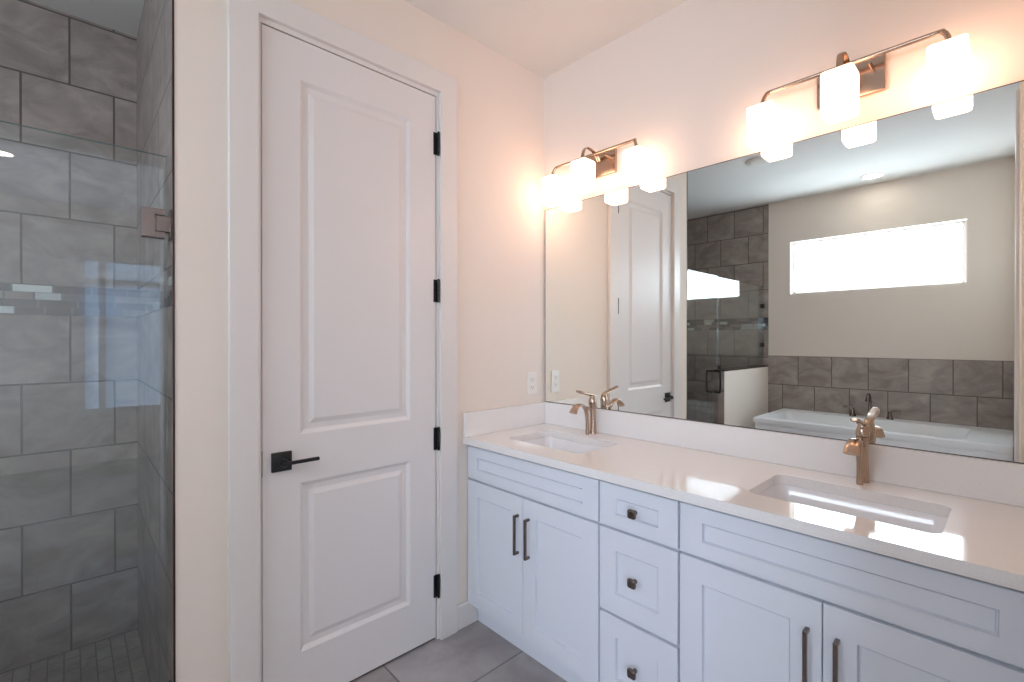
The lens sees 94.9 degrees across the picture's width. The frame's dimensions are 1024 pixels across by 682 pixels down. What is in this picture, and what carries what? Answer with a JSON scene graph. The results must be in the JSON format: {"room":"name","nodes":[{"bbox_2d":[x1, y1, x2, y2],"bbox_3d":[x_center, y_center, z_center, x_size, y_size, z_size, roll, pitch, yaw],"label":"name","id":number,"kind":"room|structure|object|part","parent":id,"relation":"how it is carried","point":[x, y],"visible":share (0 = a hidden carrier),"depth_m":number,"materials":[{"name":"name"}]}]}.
{"room":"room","nodes":[
{"label":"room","id":0,"kind":"room"},
{"bbox_2d":[0,0,137,673],"bbox_3d":[-2.459,-0.033,1.619,1.833,2.820,0.012,0,0,-43],"label":"wall","id":1,"kind":"structure","parent":0,"point":[69,440],"depth_m":2.07,"materials":[{"name":"stone"}]},
{"bbox_2d":[137,0,172,681],"bbox_3d":[-1.411,-0.034,1.851,0.012,2.820,1.085,0,0,-43],"label":"wall","id":2,"kind":"structure","parent":0,"point":[154,35],"depth_m":1.78,"materials":[{"name":"stone"}]},
{"bbox_2d":[172,0,175,681],"bbox_3d":[-1.044,-0.048,1.450,0.005,2.790,0.006,0,0,-43],"label":"trim","id":3,"kind":"structure","parent":2,"relation":"attached to","point":[173,128],"depth_m":1.45,"materials":[{"name":"grey tile"}]},
{"bbox_2d":[0,620,566,681],"bbox_3d":[-0.848,1.423,1.135,3.710,0.150,3.107,0,0,-43],"label":"floor","id":4,"kind":"structure","parent":0,"point":[475,652],"depth_m":1.97,"materials":[{"name":"tile"}]},
{"bbox_2d":[468,445,601,681],"bbox_3d":[0.216,0.914,2.113,0.517,0.862,0.760,0,0,-43],"label":"base cabinet","id":5,"kind":"object","parent":4,"relation":"on","point":[534,528],"visible":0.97,"depth_m":1.91,"materials":[{"name":"white paint"}]},
{"bbox_3d":[-0.076,0.949,2.102,0.019,0.587,0.370,0,0,-43],"label":"door","id":6,"kind":"part","parent":5,"relation":"part of","materials":[{"name":"white paint"}]},
{"bbox_3d":[0.016,0.811,1.968,0.028,0.165,0.010,0,0,-43],"label":"handle","id":7,"kind":"part","parent":5,"relation":"part of","materials":[{"name":"brown metal"}]},
{"bbox_3d":[0.060,0.811,1.922,0.028,0.165,0.010,0,0,-43],"label":"handle","id":8,"kind":"part","parent":5,"relation":"part of","materials":[{"name":"brown metal"}]},
{"bbox_3d":[0.056,0.571,1.961,0.019,0.148,0.754,0,0,-43],"label":"false drawer","id":9,"kind":"part","parent":5,"relation":"part of","materials":[{"name":"white paint"}]},
{"bbox_3d":[0.183,0.950,1.827,0.019,0.587,0.382,0,0,-43],"label":"door","id":10,"kind":"part","parent":5,"relation":"part of","materials":[{"name":"white paint"}]},
{"bbox_2d":[600,480,681,681],"bbox_3d":[0.580,0.915,1.725,0.519,0.862,0.302,0,0,-43],"label":"base cabinet","id":11,"kind":"object","parent":4,"relation":"on","point":[640,551],"visible":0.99,"depth_m":1.56,"materials":[{"name":"white paint"}]},
{"bbox_3d":[0.400,1.101,1.559,0.030,0.030,0.030,0,0,-43],"label":"knob","id":12,"kind":"part","parent":11,"relation":"part of","materials":[{"name":"brown metal"}]},
{"bbox_3d":[0.400,0.802,1.558,0.030,0.030,0.030,0,0,-43],"label":"knob","id":13,"kind":"part","parent":11,"relation":"part of","materials":[{"name":"brown metal"}]},
{"bbox_3d":[0.400,0.573,1.558,0.030,0.030,0.030,0,0,-43],"label":"knob","id":14,"kind":"part","parent":11,"relation":"part of","materials":[{"name":"brown metal"}]},
{"bbox_3d":[0.420,1.101,1.575,0.019,0.286,0.294,0,0,-43],"label":"drawer","id":15,"kind":"part","parent":11,"relation":"part of","materials":[{"name":"white paint"}]},
{"bbox_3d":[0.420,0.802,1.574,0.019,0.291,0.294,0,0,-43],"label":"drawer","id":16,"kind":"part","parent":11,"relation":"part of","materials":[{"name":"white paint"}]},
{"bbox_3d":[0.420,0.573,1.573,0.019,0.148,0.294,0,0,-43],"label":"drawer","id":17,"kind":"part","parent":11,"relation":"part of","materials":[{"name":"white paint"}]},
{"bbox_2d":[680,501,1023,681],"bbox_3d":[0.945,0.916,1.337,0.517,0.862,0.762,0,0,-43],"label":"base cabinet","id":18,"kind":"object","parent":4,"relation":"on","point":[760,602],"visible":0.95,"depth_m":1.18,"materials":[{"name":"white paint"}]},
{"bbox_2d":[463,423,1023,591],"bbox_3d":[0.600,0.469,1.741,0.563,0.031,1.828,0,0,-43],"label":"countertop","id":19,"kind":"structure","parent":18,"relation":"on","point":[982,540],"depth_m":1.38,"materials":[{"name":"white stone"}]},
{"bbox_2d":[463,402,544,436],"bbox_3d":[-0.025,0.394,2.394,0.546,0.114,0.020,0,0,-43],"label":"side splash","id":20,"kind":"object","parent":19,"relation":"on","point":[480,422],"visible":1,"depth_m":2.36,"materials":[{"name":"white stone"}]},
{"bbox_2d":[522,437,603,453],"bbox_3d":[0.226,0.554,2.131,0.313,0.141,0.462,0,0,-43],"label":"undermount sink","id":21,"kind":"object","parent":19,"relation":"in","point":[551,442],"visible":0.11,"depth_m":2.29,"materials":[{"name":"white ceramic"}]},
{"bbox_2d":[569,390,596,434],"bbox_3d":[0.344,0.341,2.248,0.180,0.219,0.044,0,0,-43],"label":"vanity faucet","id":22,"kind":"object","parent":19,"relation":"on","point":[592,399],"visible":1,"depth_m":2.28,"materials":[{"name":"brown metal"}]},
{"bbox_3d":[0.333,0.374,2.238,0.151,0.155,0.044,0,0,-43],"label":"spout","id":23,"kind":"part","parent":22,"relation":"part of","materials":[{"name":"brown metal"}]},
{"bbox_3d":[0.356,0.268,2.259,0.140,0.072,0.038,0,0,-43],"label":"lever handle","id":24,"kind":"part","parent":22,"relation":"part of","materials":[{"name":"brown metal"}]},
{"bbox_2d":[759,484,947,533],"bbox_3d":[0.957,0.557,1.353,0.313,0.141,0.468,0,0,-43],"label":"undermount sink","id":25,"kind":"object","parent":19,"relation":"in","point":[893,515],"visible":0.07,"depth_m":1.43,"materials":[{"name":"white ceramic"}]},
{"bbox_2d":[843,418,869,484],"bbox_3d":[1.079,0.344,1.466,0.180,0.219,0.044,0,0,-43],"label":"vanity faucet","id":26,"kind":"object","parent":19,"relation":"on","point":[858,446],"visible":1,"depth_m":1.48,"materials":[{"name":"brown metal"}]},
{"bbox_3d":[1.068,0.376,1.456,0.151,0.155,0.044,0,0,-43],"label":"spout","id":27,"kind":"part","parent":26,"relation":"part of","materials":[{"name":"brown metal"}]},
{"bbox_3d":[1.091,0.270,1.478,0.140,0.072,0.038,0,0,-43],"label":"lever handle","id":28,"kind":"part","parent":26,"relation":"part of","materials":[{"name":"brown metal"}]},
{"bbox_3d":[0.655,0.951,1.325,0.019,0.587,0.377,0,0,-43],"label":"door","id":29,"kind":"part","parent":18,"relation":"part of","materials":[{"name":"white paint"}]},
{"bbox_3d":[0.746,0.814,1.193,0.028,0.165,0.010,0,0,-43],"label":"handle","id":30,"kind":"part","parent":18,"relation":"part of","materials":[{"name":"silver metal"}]},
{"bbox_3d":[0.790,0.814,1.145,0.028,0.165,0.010,0,0,-43],"label":"handle","id":31,"kind":"part","parent":18,"relation":"part of","materials":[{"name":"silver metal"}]},
{"bbox_3d":[0.915,0.952,1.048,0.019,0.587,0.376,0,0,-43],"label":"door","id":32,"kind":"part","parent":18,"relation":"part of","materials":[{"name":"white paint"}]},
{"bbox_2d":[30,0,686,78],"bbox_3d":[-0.848,-1.492,1.126,3.710,0.100,3.107,0,0,-43],"label":"ceiling","id":33,"kind":"structure","parent":0,"point":[543,37],"depth_m":2.12,"materials":[{"name":"white paint"}]},
{"bbox_2d":[174,0,543,681],"bbox_3d":[-0.472,-0.050,2.069,1.675,2.790,0.120,0,0,-43],"label":"wall","id":34,"kind":"structure","parent":0,"point":[500,102],"depth_m":1.86,"materials":[{"name":"beige paint"}]},
{"bbox_2d":[0,120,171,681],"bbox_3d":[-1.330,0.329,1.251,0.692,1.814,0.139,0,0,-43],"label":"shower door","id":35,"kind":"structure","parent":34,"relation":"attached to","point":[154,227],"depth_m":1.45,"materials":[{"name":"clear glass"}]},
{"bbox_2d":[228,0,456,681],"bbox_3d":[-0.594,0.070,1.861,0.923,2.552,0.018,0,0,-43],"label":"trim","id":36,"kind":"structure","parent":34,"relation":"attached to","point":[243,15],"depth_m":1.59,"materials":[{"name":"white paint"}]},
{"bbox_2d":[261,24,439,681],"bbox_3d":[-0.593,0.120,1.868,0.732,2.428,0.085,0,0,-43],"label":"door","id":37,"kind":"structure","parent":34,"relation":"in","point":[350,289],"depth_m":1.83,"materials":[{"name":"white paint"}]},
{"bbox_3d":[-0.803,0.427,1.650,0.068,0.068,0.044,0,0,-43],"label":"handle","id":38,"kind":"part","parent":37,"relation":"part of","materials":[{"name":"black metal"}]},
{"bbox_3d":[-0.749,0.427,1.672,0.127,0.012,0.013,0,0,-43],"label":"lever","id":39,"kind":"part","parent":37,"relation":"part of","materials":[{"name":"black metal"}]},
{"bbox_2d":[457,601,477,630],"bbox_3d":[-0.602,1.290,1.858,1.189,0.112,0.015,0,0,-43],"label":"baseboard","id":40,"kind":"structure","parent":34,"relation":"attached to","point":[467,614],"depth_m":2.21,"materials":[{"name":"white paint"}]},
{"bbox_2d":[527,372,536,394],"bbox_3d":[0.108,0.227,2.528,0.070,0.120,0.008,0,0,-43],"label":"wall outlet","id":41,"kind":"object","parent":34,"relation":"attached to","point":[531,376],"visible":1,"depth_m":2.52,"materials":[{"name":"white plastic"}]},
{"bbox_2d":[544,0,1023,462],"bbox_3d":[0.832,-0.049,1.978,0.100,2.790,2.040,0,0,-43],"label":"wall","id":42,"kind":"structure","parent":0,"point":[683,83],"depth_m":1.86,"materials":[{"name":"beige paint"}]},
{"bbox_2d":[542,138,648,207],"bbox_3d":[0.371,-0.817,2.256,0.187,0.219,0.580,0,0,-43],"label":"vanity light","id":43,"kind":"object","parent":42,"relation":"attached to","point":[584,170],"visible":1,"depth_m":2.21,"materials":[{"name":"white glass"}]},
{"bbox_3d":[0.213,-0.778,2.446,0.087,0.141,0.087,0,0,-43],"label":"lamp shade","id":44,"kind":"part","parent":43,"relation":"part of","materials":[{"name":"white glass"}]},
{"bbox_3d":[0.334,-0.778,2.222,0.087,0.141,0.087,0,0,-43],"label":"lamp shade","id":45,"kind":"part","parent":43,"relation":"part of","materials":[{"name":"white glass"}]},
{"bbox_3d":[0.401,-0.882,2.285,0.069,0.059,0.509,0,0,-43],"label":"arm","id":46,"kind":"part","parent":43,"relation":"part of","materials":[{"name":"brown metal"}]},
{"bbox_3d":[0.433,-0.864,2.313,0.018,0.114,0.190,0,0,-43],"label":"wall plate","id":47,"kind":"part","parent":43,"relation":"part of","materials":[{"name":"brown metal"}]},
{"bbox_3d":[0.550,-0.777,2.087,0.087,0.141,0.087,0,0,-43],"label":"lamp shade","id":48,"kind":"part","parent":43,"relation":"part of","materials":[{"name":"white glass"}]},
{"bbox_2d":[545,80,1023,463],"bbox_3d":[0.805,-0.191,1.927,0.006,1.052,1.817,0,0,-43],"label":"wall mirror","id":49,"kind":"object","parent":42,"relation":"attached to","point":[872,272],"visible":1,"depth_m":1.64,"materials":[{"name":"silver mirror"}]},
{"bbox_2d":[746,28,969,151],"bbox_3d":[1.068,-0.814,1.515,0.187,0.219,0.580,0,0,-43],"label":"vanity light","id":50,"kind":"object","parent":42,"relation":"attached to","point":[840,88],"visible":1,"depth_m":1.46,"materials":[{"name":"white glass"}]},
{"bbox_3d":[0.910,-0.776,1.704,0.087,0.141,0.087,0,0,-43],"label":"lamp shade","id":51,"kind":"part","parent":50,"relation":"part of","materials":[{"name":"white glass"}]},
{"bbox_3d":[1.032,-0.775,1.480,0.087,0.141,0.087,0,0,-43],"label":"lamp shade","id":52,"kind":"part","parent":50,"relation":"part of","materials":[{"name":"white glass"}]},
{"bbox_3d":[1.131,-0.862,1.572,0.018,0.114,0.190,0,0,-43],"label":"wall plate","id":53,"kind":"part","parent":50,"relation":"part of","materials":[{"name":"brown metal"}]},
{"bbox_3d":[1.099,-0.880,1.543,0.069,0.059,0.509,0,0,-43],"label":"arm","id":54,"kind":"part","parent":50,"relation":"part of","materials":[{"name":"brown metal"}]},
{"bbox_3d":[1.248,-0.775,1.345,0.087,0.141,0.087,0,0,-43],"label":"lamp shade","id":55,"kind":"part","parent":50,"relation":"part of","materials":[{"name":"white glass"}]},
{"bbox_3d":[0.173,-0.044,0.044,3.510,2.790,0.125,0,0,-43],"label":"wall","id":56,"kind":"structure","parent":0,"visible":0},
{"bbox_2d":[545,402,1023,506],"bbox_3d":[0.800,0.394,1.929,0.015,0.116,1.828,0,0,-43],"label":"backsplash","id":57,"kind":"structure","parent":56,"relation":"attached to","point":[1002,482],"depth_m":1.63,"materials":[{"name":"white stone"}]}
]}

